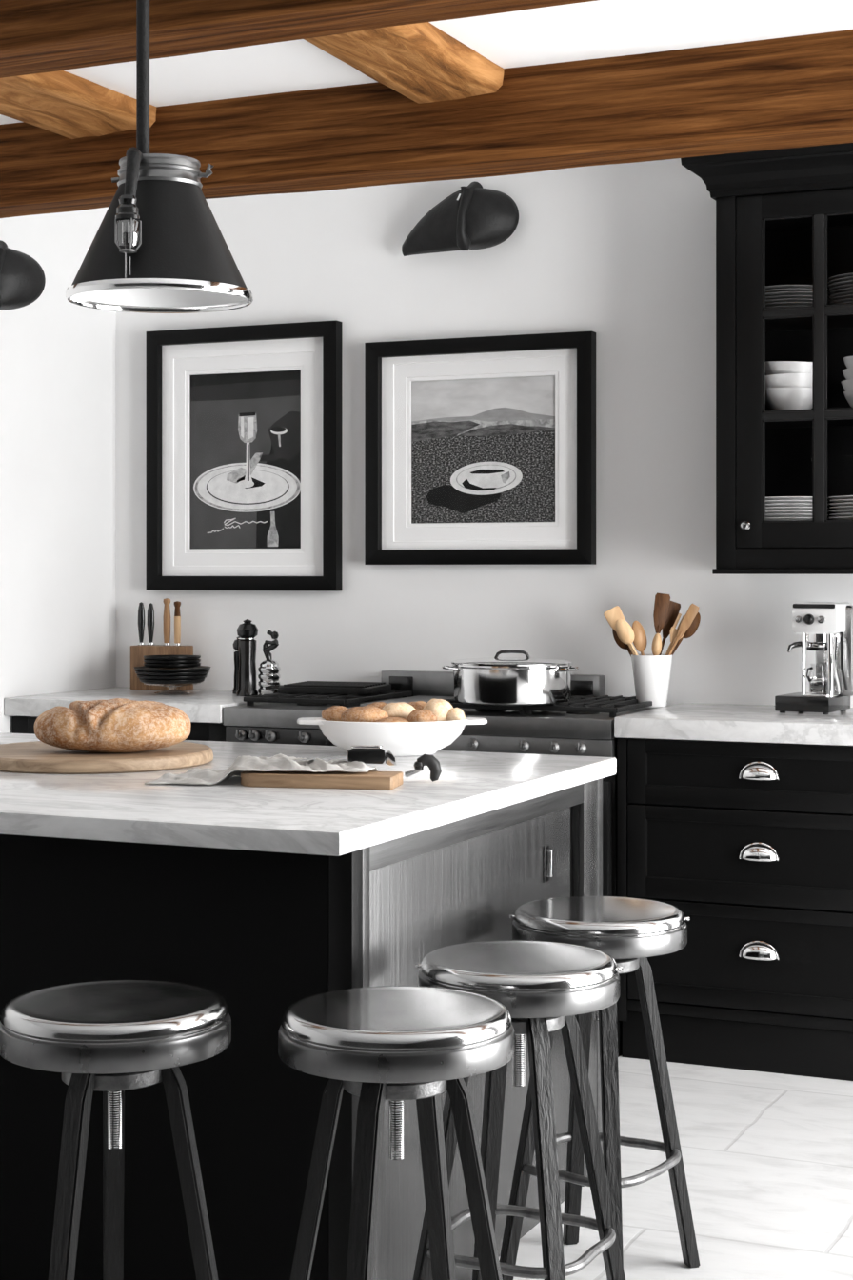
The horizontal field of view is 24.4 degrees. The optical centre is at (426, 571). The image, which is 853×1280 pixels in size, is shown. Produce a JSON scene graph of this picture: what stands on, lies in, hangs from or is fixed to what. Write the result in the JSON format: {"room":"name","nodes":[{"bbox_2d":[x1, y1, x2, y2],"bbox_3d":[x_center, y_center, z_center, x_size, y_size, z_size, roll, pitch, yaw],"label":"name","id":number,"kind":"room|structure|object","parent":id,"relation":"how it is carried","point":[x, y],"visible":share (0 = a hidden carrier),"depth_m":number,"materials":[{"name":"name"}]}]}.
{"room":"kitchen","nodes":[
{"label":"kitchen","id":0,"kind":"room"},
{"bbox_2d":[0,209,116,733],"bbox_3d":[-2.595,-0.055,3.378,0.150,2.730,7.260,0,0,24],"label":"wall","id":1,"kind":"structure","parent":0,"point":[58,355],"depth_m":6.35,"materials":[{"name":"white paint"}]},
{"bbox_2d":[0,240,45,310],"bbox_3d":[-1.280,-0.877,5.911,0.206,0.219,0.194,0,0,39],"label":"wall light","id":2,"kind":"object","parent":1,"relation":"attached to","point":[22,278],"visible":1,"depth_m":5.85,"materials":[{"name":"metal"}]},
{"bbox_2d":[0,0,852,124],"bbox_3d":[-0.166,-1.292,2.296,5.470,0.255,7.560,0,0,24],"label":"ceiling","id":3,"kind":"structure","parent":0,"point":[611,28],"depth_m":4.35,"materials":[{"name":"white paint"}]},
{"bbox_2d":[0,68,158,140],"bbox_3d":[-1.017,-1.135,4.511,0.273,0.068,1.115,0,0,24],"label":"joist","id":4,"kind":"object","parent":3,"relation":"attached to","point":[63,103],"visible":0.8,"depth_m":4.73,"materials":[{"name":"brown wood"}]},
{"bbox_2d":[65,0,253,313],"bbox_3d":[-0.440,-0.805,3.245,0.305,0.720,0.315,0,0,0],"label":"pendant lamp","id":5,"kind":"object","parent":3,"relation":"hanging from","point":[159,246],"visible":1,"depth_m":3.18,"materials":[{"name":"black metal"}]},
{"bbox_2d":[115,194,140,223],"bbox_3d":[-0.471,-0.572,3.108,0.041,0.042,0.041,0,0,0],"label":"bulb socket","id":6,"kind":"object","parent":5,"relation":"attached to","point":[128,211],"depth_m":3.10,"materials":[{"name":"silver metal"}]},
{"bbox_2d":[0,0,609,75],"bbox_3d":[0.258,-1.061,3.247,5.150,0.216,0.194,0,0,24],"label":"ceiling beam","id":7,"kind":"structure","parent":3,"relation":"attached to","point":[36,35],"depth_m":3.51,"materials":[{"name":"brown wood"}]},
{"bbox_2d":[297,22,503,102],"bbox_3d":[-0.146,-1.135,4.123,0.247,0.069,1.115,0,0,24],"label":"joist","id":8,"kind":"object","parent":3,"relation":"attached to","point":[423,62],"visible":0.64,"depth_m":4.30,"materials":[{"name":"brown wood"}]},
{"bbox_2d":[0,29,852,219],"bbox_3d":[0.773,-1.073,4.404,5.150,0.243,0.197,0,0,24],"label":"ceiling beam","id":9,"kind":"structure","parent":3,"relation":"attached to","point":[789,92],"depth_m":4.59,"materials":[{"name":"brown wood"}]},
{"bbox_2d":[116,158,852,707],"bbox_3d":[1.341,-0.055,5.681,5.470,2.730,0.150,0,0,24],"label":"wall","id":10,"kind":"structure","parent":0,"point":[623,252],"depth_m":6.06,"materials":[{"name":"white paint"}]},
{"bbox_2d":[146,320,342,590],"bbox_3d":[-0.602,-0.368,6.438,0.707,0.861,0.045,0,0,24],"label":"framed picture","id":11,"kind":"object","parent":10,"relation":"attached to","point":[245,423],"visible":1,"depth_m":6.45,"materials":[{"name":"black wood"}]},
{"bbox_2d":[190,369,300,549],"bbox_3d":[-0.595,-0.362,6.453,0.416,0.577,0.001,0,0,24],"label":"print","id":12,"kind":"object","parent":11,"relation":"attached to","point":[246,424],"depth_m":6.45},
{"bbox_2d":[401,180,519,256],"bbox_3d":[0.087,-1.089,6.072,0.397,0.219,0.153,0,0,24],"label":"wall light","id":13,"kind":"object","parent":10,"relation":"attached to","point":[472,217],"visible":1,"depth_m":6.02,"materials":[{"name":"metal"}]},
{"bbox_2d":[364,330,596,564],"bbox_3d":[0.159,-0.372,6.099,0.756,0.702,0.045,0,0,24],"label":"framed picture","id":14,"kind":"object","parent":10,"relation":"attached to","point":[479,450],"visible":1,"depth_m":6.11,"materials":[{"name":"black"}]},
{"bbox_2d":[411,375,555,523],"bbox_3d":[0.173,-0.374,6.111,0.483,0.447,0.001,0,0,24],"label":"print","id":15,"kind":"object","parent":14,"relation":"attached to","point":[483,447],"depth_m":6.11,"materials":[{"name":"grey paper"}]},
{"bbox_2d":[680,143,852,574],"bbox_3d":[1.326,-0.565,5.371,1.183,1.144,0.427,0,0,24],"label":"upper cabinet","id":16,"kind":"object","parent":10,"relation":"attached to","point":[784,216],"visible":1,"depth_m":5.42,"materials":[{"name":"black paint"}]},
{"bbox_2d":[765,387,812,410],"bbox_3d":[1.022,-0.475,5.529,0.172,0.084,0.171,0,0,5],"label":"bowl","id":17,"kind":"object","parent":16,"relation":"on","point":[776,398],"visible":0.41,"depth_m":5.47,"materials":[{"name":"white ceramic"}]},
{"bbox_2d":[765,373,812,388],"bbox_3d":[1.022,-0.509,5.533,0.172,0.078,0.172,-2,0,24],"label":"bowl","id":18,"kind":"object","parent":17,"relation":"on","point":[784,380],"visible":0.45,"depth_m":5.46,"materials":[{"name":"white ceramic"}]},
{"bbox_2d":[765,360,812,375],"bbox_3d":[1.028,-0.547,5.529,0.172,0.085,0.172,0,0,13],"label":"bowl","id":19,"kind":"object","parent":18,"relation":"on","point":[772,367],"visible":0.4,"depth_m":5.46,"materials":[{"name":"white ceramic"}]},
{"bbox_2d":[765,315,852,332],"bbox_3d":[1.346,-0.706,5.417,0.991,0.018,0.303,0,0,24],"label":"shelf","id":20,"kind":"object","parent":16,"relation":"attached to","point":[835,323],"depth_m":5.57,"materials":[{"name":"black paint"}]},
{"bbox_2d":[765,419,852,428],"bbox_3d":[1.346,-0.425,5.417,0.991,0.018,0.303,0,0,24],"label":"shelf","id":21,"kind":"object","parent":16,"relation":"attached to","point":[849,423],"depth_m":5.57,"materials":[{"name":"black paint"}]},
{"bbox_2d":[843,389,852,407],"bbox_3d":[1.233,-0.465,5.440,0.160,0.065,0.160,0,0,-40],"label":"bowl","id":22,"kind":"object","parent":16,"relation":"on","point":[849,394],"visible":1,"depth_m":5.42,"materials":[{"name":"white ceramic"}]},
{"bbox_2d":[841,379,852,390],"bbox_3d":[1.226,-0.495,5.438,0.160,0.064,0.160,0,0,5],"label":"bowl","id":23,"kind":"object","parent":22,"relation":"on","point":[848,385],"visible":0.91,"depth_m":5.41,"materials":[{"name":"white ceramic"}]},
{"bbox_2d":[842,367,852,379],"bbox_3d":[1.229,-0.526,5.438,0.160,0.066,0.159,0,0,5],"label":"bowl","id":24,"kind":"object","parent":23,"relation":"on","point":[848,372],"visible":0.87,"depth_m":5.41,"materials":[{"name":"white ceramic"}]},
{"bbox_2d":[843,356,852,368],"bbox_3d":[1.232,-0.556,5.441,0.159,0.068,0.160,0,0,-17],"label":"bowl","id":25,"kind":"object","parent":24,"relation":"on","point":[849,360],"visible":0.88,"depth_m":5.42,"materials":[{"name":"white ceramic"}]},
{"bbox_3d":[1.019,-0.126,5.555,0.224,0.009,0.224,0,0,-20],"label":"dinner plate","id":26,"kind":"object","parent":16,"relation":"on","visible":0},
{"bbox_3d":[1.018,-0.135,5.556,0.224,0.009,0.224,0,0,-12],"label":"dinner plate","id":27,"kind":"object","parent":26,"relation":"on","visible":0},
{"bbox_2d":[765,517,828,520],"bbox_3d":[1.018,-0.145,5.556,0.224,0.010,0.224,0,0,11],"label":"dinner plate","id":28,"kind":"object","parent":27,"relation":"on","point":[767,518],"visible":0.32,"depth_m":5.47,"materials":[{"name":"white ceramic"}]},
{"bbox_2d":[765,513,828,517],"bbox_3d":[1.019,-0.154,5.554,0.224,0.010,0.224,0,0,-7],"label":"dinner plate","id":29,"kind":"object","parent":28,"relation":"on","point":[781,514],"visible":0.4,"depth_m":5.46,"materials":[{"name":"white ceramic"}]},
{"bbox_2d":[765,510,828,514],"bbox_3d":[1.020,-0.164,5.557,0.224,0.010,0.224,0,0,-19],"label":"dinner plate","id":30,"kind":"object","parent":29,"relation":"on","point":[767,511],"visible":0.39,"depth_m":5.47,"materials":[{"name":"white ceramic"}]},
{"bbox_2d":[765,506,828,510],"bbox_3d":[1.019,-0.174,5.556,0.224,0.010,0.224,0,0,-32],"label":"dinner plate","id":31,"kind":"object","parent":30,"relation":"on","point":[767,508],"visible":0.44,"depth_m":5.47,"materials":[{"name":"white ceramic"}]},
{"bbox_2d":[765,502,828,507],"bbox_3d":[1.020,-0.183,5.555,0.224,0.010,0.224,0,0,-42],"label":"dinner plate","id":32,"kind":"object","parent":31,"relation":"on","point":[790,504],"visible":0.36,"depth_m":5.46,"materials":[{"name":"white ceramic"}]},
{"bbox_2d":[765,500,828,503],"bbox_3d":[1.019,-0.193,5.558,0.224,0.010,0.224,0,0,14],"label":"dinner plate","id":33,"kind":"object","parent":32,"relation":"on","point":[767,501],"visible":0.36,"depth_m":5.47,"materials":[{"name":"white ceramic"}]},
{"bbox_2d":[765,496,828,499],"bbox_3d":[1.018,-0.203,5.555,0.224,0.010,0.224,0,0,8],"label":"dinner plate","id":34,"kind":"object","parent":33,"relation":"on","point":[770,497],"visible":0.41,"depth_m":5.46,"materials":[{"name":"white ceramic"}]},
{"bbox_3d":[1.018,-0.720,5.556,0.224,0.010,0.224,0,0,11],"label":"plate","id":35,"kind":"object","parent":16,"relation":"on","visible":0},
{"bbox_2d":[765,305,804,308],"bbox_3d":[1.021,-0.730,5.557,0.224,0.010,0.224,0,0,7],"label":"plate","id":36,"kind":"object","parent":35,"relation":"on","point":[776,306],"visible":0.06,"depth_m":5.46,"materials":[{"name":"grey ceramic"}]},
{"bbox_2d":[765,301,812,306],"bbox_3d":[1.021,-0.740,5.554,0.224,0.010,0.224,0,0,-35],"label":"plate","id":37,"kind":"object","parent":36,"relation":"on","point":[779,303],"visible":0.18,"depth_m":5.46,"materials":[{"name":"grey ceramic"}]},
{"bbox_2d":[765,298,828,304],"bbox_3d":[1.020,-0.749,5.556,0.224,0.010,0.224,0,0,-43],"label":"plate","id":38,"kind":"object","parent":37,"relation":"on","point":[790,299],"visible":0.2,"depth_m":5.46,"materials":[{"name":"grey ceramic"}]},
{"bbox_2d":[765,295,829,301],"bbox_3d":[1.023,-0.759,5.557,0.224,0.010,0.224,0,0,41],"label":"plate","id":39,"kind":"object","parent":38,"relation":"on","point":[778,296],"visible":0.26,"depth_m":5.46,"materials":[{"name":"grey ceramic"}]},
{"bbox_2d":[765,291,829,298],"bbox_3d":[1.020,-0.768,5.553,0.224,0.010,0.224,0,0,-37],"label":"plate","id":40,"kind":"object","parent":39,"relation":"on","point":[779,292],"visible":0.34,"depth_m":5.46,"materials":[{"name":"grey ceramic"}]},
{"bbox_2d":[765,288,829,295],"bbox_3d":[1.022,-0.778,5.558,0.224,0.010,0.224,0,0,11],"label":"plate","id":41,"kind":"object","parent":40,"relation":"on","point":[774,290],"visible":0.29,"depth_m":5.46,"materials":[{"name":"grey ceramic"}]},
{"bbox_2d":[765,284,828,290],"bbox_3d":[1.018,-0.787,5.555,0.224,0.010,0.224,0,0,-26],"label":"plate","id":42,"kind":"object","parent":41,"relation":"on","point":[776,286],"visible":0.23,"depth_m":5.46,"materials":[{"name":"grey ceramic"}]},
{"bbox_2d":[499,1054,852,1279],"bbox_3d":[-0.166,1.360,2.296,5.470,0.100,7.560,0,0,24],"label":"floor","id":43,"kind":"structure","parent":0,"point":[768,1157],"depth_m":4.21,"materials":[{"name":"tile"}]},
{"bbox_2d":[0,979,231,1279],"bbox_3d":[-0.451,0.957,2.779,0.336,0.707,0.353,0,0,-32],"label":"bar stool","id":44,"kind":"object","parent":43,"relation":"on","point":[113,1037],"visible":1,"depth_m":2.70,"materials":[{"name":"metal"}]},
{"bbox_2d":[12,716,226,741],"bbox_3d":[-0.823,0.878,6.219,0.768,0.864,0.607,0,0,24],"label":"base cabinet","id":45,"kind":"object","parent":43,"relation":"on","point":[199,731],"visible":0.13,"depth_m":5.85,"materials":[{"name":"black paint"}]},
{"bbox_2d":[4,686,262,722],"bbox_3d":[-0.827,0.417,6.218,0.768,0.055,0.628,0,0,24],"label":"countertop","id":46,"kind":"structure","parent":45,"relation":"on","point":[201,706],"depth_m":6.05,"materials":[{"name":"white stone"}]},
{"bbox_2d":[130,644,193,690],"bbox_3d":[-0.875,0.317,6.508,0.190,0.146,0.090,0,0,24],"label":"knife block","id":47,"kind":"object","parent":46,"relation":"on","point":[137,652],"visible":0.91,"depth_m":6.48,"materials":[{"name":"brown wood"}]},
{"bbox_2d":[138,601,144,645],"bbox_3d":[-0.947,0.228,6.540,0.026,0.253,0.018,0,0,24],"label":"kitchen knife","id":48,"kind":"object","parent":47,"relation":"in","point":[141,610],"visible":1,"depth_m":6.53,"materials":[{"name":"black plastic"}]},
{"bbox_2d":[147,602,154,645],"bbox_3d":[-0.913,0.229,6.526,0.026,0.250,0.018,0,0,24],"label":"kitchen knife","id":49,"kind":"object","parent":47,"relation":"in","point":[150,611],"visible":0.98,"depth_m":6.52,"materials":[{"name":"black plastic"}]},
{"bbox_2d":[163,598,170,645],"bbox_3d":[-0.856,0.221,6.500,0.026,0.266,0.018,0,0,24],"label":"kitchen knife","id":50,"kind":"object","parent":47,"relation":"in","point":[167,611],"visible":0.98,"depth_m":6.49,"materials":[{"name":"brown wood"}]},
{"bbox_2d":[174,600,180,645],"bbox_3d":[-0.820,0.226,6.484,0.026,0.257,0.018,0,0,24],"label":"kitchen knife","id":51,"kind":"object","parent":47,"relation":"in","point":[177,615],"visible":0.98,"depth_m":6.48,"materials":[{"name":"brown wood"}]},
{"bbox_2d":[143,682,200,694],"bbox_3d":[-0.809,0.372,6.271,0.180,0.036,0.180,0,0,24],"label":"cake stand","id":52,"kind":"object","parent":46,"relation":"on","point":[144,683],"visible":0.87,"depth_m":6.24,"materials":[{"name":"clear glass"}]},
{"bbox_2d":[139,678,205,683],"bbox_3d":[-0.809,0.347,6.271,0.208,0.012,0.208,0,0,24],"label":"serving plate","id":53,"kind":"object","parent":52,"relation":"on","point":[141,680],"visible":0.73,"depth_m":6.18,"materials":[{"name":"black ceramic"}]},
{"bbox_2d":[137,674,207,679],"bbox_3d":[-0.809,0.335,6.271,0.224,0.012,0.224,0,0,24],"label":"serving plate","id":54,"kind":"object","parent":53,"relation":"on","point":[205,675],"visible":0.71,"depth_m":6.18,"materials":[{"name":"black ceramic"}]},
{"bbox_2d":[135,670,209,676],"bbox_3d":[-0.809,0.323,6.271,0.236,0.012,0.236,0,0,24],"label":"serving plate","id":55,"kind":"object","parent":54,"relation":"on","point":[136,671],"visible":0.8,"depth_m":6.17,"materials":[{"name":"black ceramic"}]},
{"bbox_2d":[133,665,211,672],"bbox_3d":[-0.809,0.311,6.271,0.244,0.012,0.244,0,0,24],"label":"serving plate","id":56,"kind":"object","parent":55,"relation":"on","point":[143,669],"visible":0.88,"depth_m":6.18,"materials":[{"name":"black ceramic"}]},
{"bbox_2d":[143,662,200,668],"bbox_3d":[-0.809,0.298,6.271,0.182,0.012,0.182,0,0,24],"label":"plate","id":57,"kind":"object","parent":56,"relation":"on","point":[145,664],"visible":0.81,"depth_m":6.20,"materials":[{"name":"black ceramic"}]},
{"bbox_2d":[143,659,200,664],"bbox_3d":[-0.809,0.286,6.271,0.182,0.012,0.182,0,0,24],"label":"plate","id":58,"kind":"object","parent":57,"relation":"on","point":[145,660],"visible":0.81,"depth_m":6.20,"materials":[{"name":"black ceramic"}]},
{"bbox_2d":[143,655,200,660],"bbox_3d":[-0.809,0.275,6.271,0.182,0.012,0.182,0,0,24],"label":"plate","id":59,"kind":"object","parent":58,"relation":"on","point":[148,657],"visible":1,"depth_m":6.21,"materials":[{"name":"black ceramic"}]},
{"bbox_2d":[232,636,240,694],"bbox_3d":[-0.599,0.298,6.298,0.040,0.183,0.040,0,0,24],"label":"pepper mill","id":60,"kind":"object","parent":46,"relation":"on","point":[235,644],"visible":0.53,"depth_m":6.28,"materials":[{"name":"black plastic"}]},
{"bbox_2d":[236,619,259,696],"bbox_3d":[-0.561,0.270,6.183,0.069,0.241,0.069,0,0,24],"label":"pepper mill","id":61,"kind":"object","parent":46,"relation":"on","point":[247,630],"visible":0.99,"depth_m":6.16,"materials":[{"name":"black plastic"}]},
{"bbox_2d":[258,629,280,695],"bbox_3d":[-0.491,0.286,6.171,0.070,0.207,0.076,0,0,-11],"label":"salt grinder","id":62,"kind":"object","parent":46,"relation":"on","point":[269,669],"visible":0.91,"depth_m":6.15,"materials":[{"name":"silver metal"}]},
{"bbox_2d":[0,778,602,1279],"bbox_3d":[-0.649,0.879,4.088,1.729,0.861,1.243,0,0,24],"label":"kitchen island","id":63,"kind":"object","parent":43,"relation":"on","point":[267,932],"visible":0.59,"depth_m":3.34,"materials":[{"name":"black wood"}]},
{"bbox_2d":[0,732,617,856],"bbox_3d":[-0.664,0.429,4.086,1.763,0.039,1.368,0,0,24],"label":"island countertop","id":64,"kind":"structure","parent":63,"relation":"on","point":[228,813],"depth_m":3.51,"materials":[{"name":"white stone"}]},
{"bbox_2d":[0,740,213,774],"bbox_3d":[-0.719,0.396,4.240,0.518,0.028,0.518,0,0,-5],"label":"round board","id":65,"kind":"object","parent":64,"relation":"on","point":[35,756],"visible":0.8,"depth_m":4.06,"materials":[{"name":"brown wood"}]},
{"bbox_2d":[34,698,190,752],"bbox_3d":[-0.666,0.325,4.181,0.330,0.113,0.219,0,0,-4],"label":"bread loaf","id":66,"kind":"object","parent":65,"relation":"on","point":[115,725],"visible":1,"depth_m":4.10,"materials":[{"name":"brown food"}]},
{"bbox_2d":[144,753,378,784],"bbox_3d":[-0.308,0.381,3.874,0.438,0.055,0.258,0,0,8],"label":"linen cloth","id":67,"kind":"object","parent":64,"relation":"on","point":[280,762],"visible":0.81,"depth_m":3.78,"materials":[{"name":"white fabric"}]},
{"bbox_2d":[293,745,396,765],"bbox_3d":[-0.161,0.356,3.797,0.204,0.038,0.022,0,0,-4],"label":"kitchen knife","id":68,"kind":"object","parent":67,"relation":"on","point":[367,754],"visible":1,"depth_m":3.79,"materials":[{"name":"black plastic"}]},
{"bbox_2d":[240,770,402,790],"bbox_3d":[-0.204,0.398,3.774,0.305,0.025,0.105,0,0,11],"label":"cutting board","id":69,"kind":"object","parent":64,"relation":"on","point":[371,779],"visible":0.88,"depth_m":3.73,"materials":[{"name":"brown wood"}]},
{"bbox_2d":[297,717,487,756],"bbox_3d":[-0.077,0.370,4.430,0.426,0.080,0.236,0,0,0],"label":"bowl","id":70,"kind":"object","parent":64,"relation":"on","point":[401,738],"visible":0.79,"depth_m":4.34,"materials":[{"name":"white ceramic"}]},
{"bbox_2d":[321,705,347,720],"bbox_3d":[-0.202,0.325,4.450,0.073,0.043,0.060,0,0,17],"label":"bread roll","id":71,"kind":"object","parent":70,"relation":"in","point":[332,713],"visible":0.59,"depth_m":4.43,"materials":[{"name":"brown food"}]},
{"bbox_2d":[340,705,388,721],"bbox_3d":[-0.138,0.323,4.395,0.107,0.045,0.085,0,0,0],"label":"bread roll","id":72,"kind":"object","parent":70,"relation":"in","point":[367,713],"visible":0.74,"depth_m":4.37,"materials":[{"name":"brown food"}]},
{"bbox_2d":[375,717,408,721],"bbox_3d":[-0.077,0.339,4.375,0.088,0.030,0.065,0,0,-17],"label":"bread roll","id":73,"kind":"object","parent":70,"relation":"in","point":[388,719],"visible":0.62,"depth_m":4.36,"materials":[{"name":"brown food"}]},
{"bbox_2d":[381,701,415,719],"bbox_3d":[-0.064,0.320,4.440,0.085,0.050,0.068,0,0,-17],"label":"bread roll","id":74,"kind":"object","parent":70,"relation":"in","point":[402,710],"visible":0.58,"depth_m":4.41,"materials":[{"name":"beige food"}]},
{"bbox_2d":[407,700,426,709],"bbox_3d":[-0.024,0.323,4.485,0.078,0.056,0.061,0,0,0],"label":"bread roll","id":75,"kind":"object","parent":70,"relation":"in","point":[419,705],"visible":0.28,"depth_m":4.47,"materials":[{"name":"brown food"}]},
{"bbox_2d":[406,709,437,721],"bbox_3d":[-0.012,0.330,4.385,0.072,0.046,0.057,0,0,17],"label":"bread roll","id":76,"kind":"object","parent":70,"relation":"in","point":[416,715],"visible":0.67,"depth_m":4.37,"materials":[{"name":"brown food"}]},
{"bbox_2d":[422,698,453,721],"bbox_3d":[0.028,0.319,4.442,0.064,0.065,0.063,0,0,28],"label":"bread roll","id":77,"kind":"object","parent":70,"relation":"in","point":[440,708],"visible":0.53,"depth_m":4.42,"materials":[{"name":"beige food"}]},
{"bbox_2d":[446,707,465,720],"bbox_3d":[0.064,0.325,4.430,0.047,0.039,0.038,0,0,0],"label":"bread roll","id":78,"kind":"object","parent":70,"relation":"in","point":[454,713],"visible":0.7,"depth_m":4.42,"materials":[{"name":"beige food"}]},
{"bbox_2d":[404,754,441,781],"bbox_3d":[-0.008,0.381,3.824,0.074,0.054,0.034,0,0,14],"label":"wheel","id":79,"kind":"object","parent":64,"relation":"on","point":[429,760],"visible":1,"depth_m":3.81,"materials":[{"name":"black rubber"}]},
{"bbox_2d":[278,985,514,1279],"bbox_3d":[-0.036,0.955,2.713,0.350,0.710,0.324,0,0,-30],"label":"bar stool","id":80,"kind":"object","parent":43,"relation":"on","point":[395,1044],"visible":1,"depth_m":2.66,"materials":[{"name":"metal"}]},
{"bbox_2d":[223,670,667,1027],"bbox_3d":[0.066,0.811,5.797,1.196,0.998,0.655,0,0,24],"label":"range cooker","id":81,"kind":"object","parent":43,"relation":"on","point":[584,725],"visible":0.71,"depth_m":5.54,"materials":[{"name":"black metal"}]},
{"bbox_2d":[264,680,391,694],"bbox_3d":[-0.317,0.356,6.069,0.376,0.024,0.240,0,0,17],"label":"griddle","id":82,"kind":"object","parent":81,"relation":"on","point":[307,687],"visible":1,"depth_m":5.97,"materials":[{"name":"black metal"}]},
{"bbox_2d":[223,698,666,739],"bbox_3d":[0.075,0.425,5.815,1.196,0.054,0.615,0,0,24],"label":"cooktop","id":83,"kind":"object","parent":81,"relation":"in","point":[273,716],"depth_m":5.52,"materials":[{"name":"metal"}]},
{"bbox_2d":[441,649,579,705],"bbox_3d":[0.234,0.294,5.540,0.380,0.148,0.344,0,0,0],"label":"pot","id":84,"kind":"object","parent":81,"relation":"on","point":[487,681],"visible":1,"depth_m":5.40,"materials":[{"name":"silver metal"}]},
{"bbox_2d":[413,940,625,1279],"bbox_3d":[0.148,0.965,3.170,0.324,0.690,0.324,0,0,26],"label":"bar stool","id":85,"kind":"object","parent":43,"relation":"on","point":[543,986],"visible":0.85,"depth_m":3.11,"materials":[{"name":"metal"}]},
{"bbox_2d":[500,896,700,1279],"bbox_3d":[0.319,0.968,3.657,0.324,0.684,0.330,0,0,33],"label":"bar stool","id":86,"kind":"object","parent":43,"relation":"on","point":[630,930],"visible":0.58,"depth_m":3.60,"materials":[{"name":"metal"}]},
{"bbox_2d":[618,737,852,1080],"bbox_3d":[0.971,0.878,5.413,0.751,0.864,0.619,0,0,24],"label":"base cabinet","id":87,"kind":"object","parent":43,"relation":"on","point":[752,842],"visible":0.96,"depth_m":5.17,"materials":[{"name":"black paint"}]},
{"bbox_2d":[614,702,852,745],"bbox_3d":[1.539,0.417,5.165,1.990,0.055,0.628,0,0,24],"label":"countertop","id":88,"kind":"structure","parent":87,"relation":"on","point":[682,721],"depth_m":5.21,"materials":[{"name":"white stone"}]},
{"bbox_2d":[631,654,672,707],"bbox_3d":[0.651,0.316,5.700,0.119,0.149,0.119,0,0,24],"label":"pot","id":89,"kind":"object","parent":88,"relation":"on","point":[651,673],"visible":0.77,"depth_m":5.66,"materials":[{"name":"white ceramic"}]},
{"bbox_2d":[603,605,635,655],"bbox_3d":[0.593,0.234,5.709,0.159,0.270,0.012,0,0,2],"label":"wooden spatula","id":90,"kind":"object","parent":89,"relation":"in","point":[613,614],"visible":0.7,"depth_m":5.71,"materials":[{"name":"brown wood"}]},
{"bbox_2d":[612,628,632,656],"bbox_3d":[0.603,0.260,5.727,0.124,0.219,0.021,0,0,3],"label":"wooden spoon","id":91,"kind":"object","parent":89,"relation":"in","point":[618,641],"visible":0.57,"depth_m":5.73,"materials":[{"name":"brown wood"}]},
{"bbox_2d":[615,619,638,655],"bbox_3d":[0.610,0.253,5.668,0.134,0.234,0.024,0,0,-12],"label":"wooden spoon","id":92,"kind":"object","parent":89,"relation":"in","point":[625,631],"visible":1,"depth_m":5.66,"materials":[{"name":"brown wood"}]},
{"bbox_2d":[632,620,647,655],"bbox_3d":[0.625,0.256,5.708,0.066,0.227,0.022,0,0,-21],"label":"wooden spoon","id":93,"kind":"object","parent":89,"relation":"in","point":[640,641],"visible":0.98,"depth_m":5.70,"materials":[{"name":"brown wood"}]},
{"bbox_2d":[651,633,661,655],"bbox_3d":[0.662,0.273,5.686,0.030,0.191,0.023,0,0,24],"label":"wooden spoon","id":94,"kind":"object","parent":89,"relation":"in","point":[656,647],"visible":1,"depth_m":5.68,"materials":[{"name":"brown wood"}]},
{"bbox_2d":[653,592,670,633],"bbox_3d":[0.674,0.215,5.713,0.065,0.307,0.012,0,0,8],"label":"wooden spatula","id":95,"kind":"object","parent":89,"relation":"in","point":[662,600],"visible":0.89,"depth_m":5.71,"materials":[{"name":"brown wood"}]},
{"bbox_2d":[659,600,680,655],"bbox_3d":[0.689,0.227,5.731,0.107,0.284,0.012,0,0,-9],"label":"wooden spatula","id":96,"kind":"object","parent":89,"relation":"in","point":[674,608],"visible":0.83,"depth_m":5.73,"materials":[{"name":"brown wood"}]},
{"bbox_2d":[664,613,684,655],"bbox_3d":[0.698,0.245,5.702,0.132,0.250,0.012,0,0,3],"label":"slotted turner","id":97,"kind":"object","parent":89,"relation":"in","point":[673,631],"visible":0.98,"depth_m":5.70,"materials":[{"name":"brown wood"}]},
{"bbox_2d":[667,603,699,655],"bbox_3d":[0.707,0.231,5.685,0.159,0.278,0.012,0,0,7],"label":"wooden spatula","id":98,"kind":"object","parent":89,"relation":"in","point":[693,610],"visible":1,"depth_m":5.68,"materials":[{"name":"brown wood"}]},
{"bbox_2d":[671,612,700,655],"bbox_3d":[0.711,0.243,5.716,0.169,0.254,0.026,0,0,1],"label":"wooden spoon","id":99,"kind":"object","parent":89,"relation":"in","point":[692,629],"visible":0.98,"depth_m":5.71,"materials":[{"name":"brown wood"}]},
{"bbox_2d":[775,601,852,714],"bbox_3d":[1.092,0.238,5.469,0.196,0.303,0.196,0,0,30],"label":"espresso machine","id":100,"kind":"object","parent":88,"relation":"on","point":[827,629],"visible":0.99,"depth_m":5.41,"materials":[{"name":"silver metal"}]},
{"bbox_2d":[806,664,826,693],"bbox_3d":[1.079,0.295,5.436,0.073,0.082,0.062,0,0,0],"label":"jug","id":101,"kind":"object","parent":100,"relation":"on","point":[818,685],"visible":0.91,"depth_m":5.41,"materials":[{"name":"silver metal"}]},
{"bbox_2d":[801,692,839,697],"bbox_3d":[1.087,0.341,5.441,0.085,0.007,0.100,0,0,30],"label":"drip tray","id":102,"kind":"object","parent":100,"relation":"on","point":[810,694],"depth_m":5.40,"materials":[{"name":"silver metal"}]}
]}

